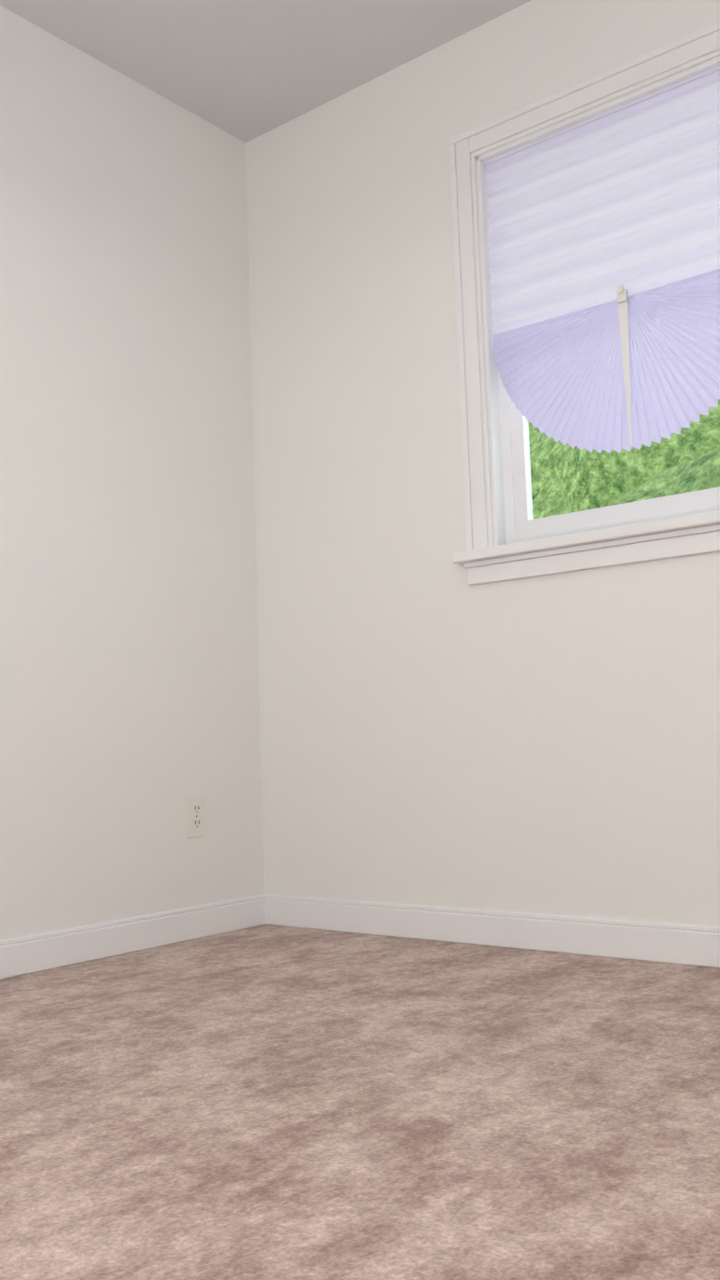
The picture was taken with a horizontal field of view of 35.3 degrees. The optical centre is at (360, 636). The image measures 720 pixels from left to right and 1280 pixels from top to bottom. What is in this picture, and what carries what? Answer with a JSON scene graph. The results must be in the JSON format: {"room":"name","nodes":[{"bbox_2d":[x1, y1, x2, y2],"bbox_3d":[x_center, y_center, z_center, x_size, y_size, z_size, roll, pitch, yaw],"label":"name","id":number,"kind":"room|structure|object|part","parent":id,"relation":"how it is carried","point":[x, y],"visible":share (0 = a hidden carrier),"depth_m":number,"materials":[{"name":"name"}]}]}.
{"room":"empty room","nodes":[
{"label":"empty room","id":0,"kind":"room"},
{"bbox_2d":[0,5,264,940],"bbox_3d":[-1.408,-0.445,2.229,0.120,2.440,3.564,-6,-7,38],"label":"wall","id":1,"kind":"structure","parent":0,"point":[129,681],"depth_m":3.08,"materials":[{"name":"white paint"}]},
{"bbox_2d":[0,893,264,979],"bbox_3d":[-0.732,0.771,2.801,0.013,0.088,1.407,-6,-7,38],"label":"baseboard","id":2,"kind":"structure","parent":1,"relation":"attached to","point":[21,955],"depth_m":2.94,"materials":[{"name":"white paint"}]},
{"bbox_2d":[185,794,206,837],"bbox_3d":[-0.461,0.507,3.184,0.008,0.114,0.070,-6,-7,38],"label":"outlet","id":3,"kind":"object","parent":1,"relation":"attached to","point":[195,815],"visible":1,"depth_m":3.18,"materials":[{"name":"white plastic"}]},
{"bbox_2d":[0,0,530,142],"bbox_3d":[-0.565,-1.811,1.714,3.673,0.120,3.664,-6,-7,38],"label":"ceiling","id":4,"kind":"structure","parent":0,"point":[245,71],"depth_m":3.10,"materials":[{"name":"white paint"}]},
{"bbox_2d":[0,924,719,1279],"bbox_3d":[-0.478,0.725,1.464,3.673,0.100,3.664,-6,-7,38],"label":"floor","id":5,"kind":"structure","parent":0,"point":[267,1102],"depth_m":1.59,"materials":[{"name":"carpet"}]},
{"bbox_2d":[245,0,719,927],"bbox_3d":[0.813,-0.473,2.711,2.993,2.440,0.200,-6,-7,38],"label":"wall","id":6,"kind":"structure","parent":0,"point":[436,730],"depth_m":3.09,"materials":[{"name":"white paint"}]},
{"bbox_2d":[264,893,719,968],"bbox_3d":[0.778,0.691,2.521,2.730,0.088,0.013,-6,-7,38],"label":"baseboard","id":7,"kind":"structure","parent":6,"relation":"attached to","point":[680,944],"depth_m":2.83,"materials":[{"name":"white paint"}]},
{"bbox_2d":[447,20,719,585],"bbox_3d":[1.020,-0.819,2.539,1.850,1.230,0.248,-6,-7,38],"label":"window","id":8,"kind":"structure","parent":6,"relation":"in","point":[483,559],"depth_m":2.93,"materials":[{"name":"white paint"}]},
{"bbox_2d":[484,65,719,453],"bbox_3d":[0.642,-0.883,2.771,0.766,0.874,0.034,-6,-7,38],"label":"window shade","id":9,"kind":"object","parent":8,"relation":"attached to","point":[604,234],"visible":1,"depth_m":2.79,"materials":[{"name":"fabric"}]},
{"bbox_3d":[0.685,-0.781,2.810,0.761,1.056,0.070,-6,-7,38],"label":"window sash","id":10,"kind":"part","parent":8,"relation":"part of","materials":[{"name":"white plastic"}]},
{"label":"outside","id":11,"kind":"structure","parent":0,"visible":0},
{"bbox_3d":[22.702,3.881,27.841,85.000,0.200,66.176,-6,-7,38],"label":"lawn","id":12,"kind":"structure","parent":11,"visible":0},
{"bbox_2d":[528,421,539,434],"bbox_3d":[1.974,-1.040,17.003,10.245,8.886,9.650,-6,-7,38],"label":"canopy","id":13,"kind":"object","parent":12,"relation":"on","point":[532,429],"depth_m":12.96,"materials":[{"name":"green plant"}]},
{"bbox_2d":[528,399,719,518],"bbox_3d":[3.787,-0.226,11.299,6.379,6.026,6.230,-6,-7,38],"label":"grass","id":14,"kind":"structure","parent":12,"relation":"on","point":[571,461],"depth_m":9.01,"materials":[{"name":"green plant"}]},
{"bbox_2d":[607,449,719,506],"bbox_3d":[2.744,0.652,7.776,3.803,3.662,3.972,-6,-7,38],"label":"canopy","id":15,"kind":"object","parent":12,"relation":"on","point":[677,478],"depth_m":7.45,"materials":[{"name":"green plant"}]}
]}

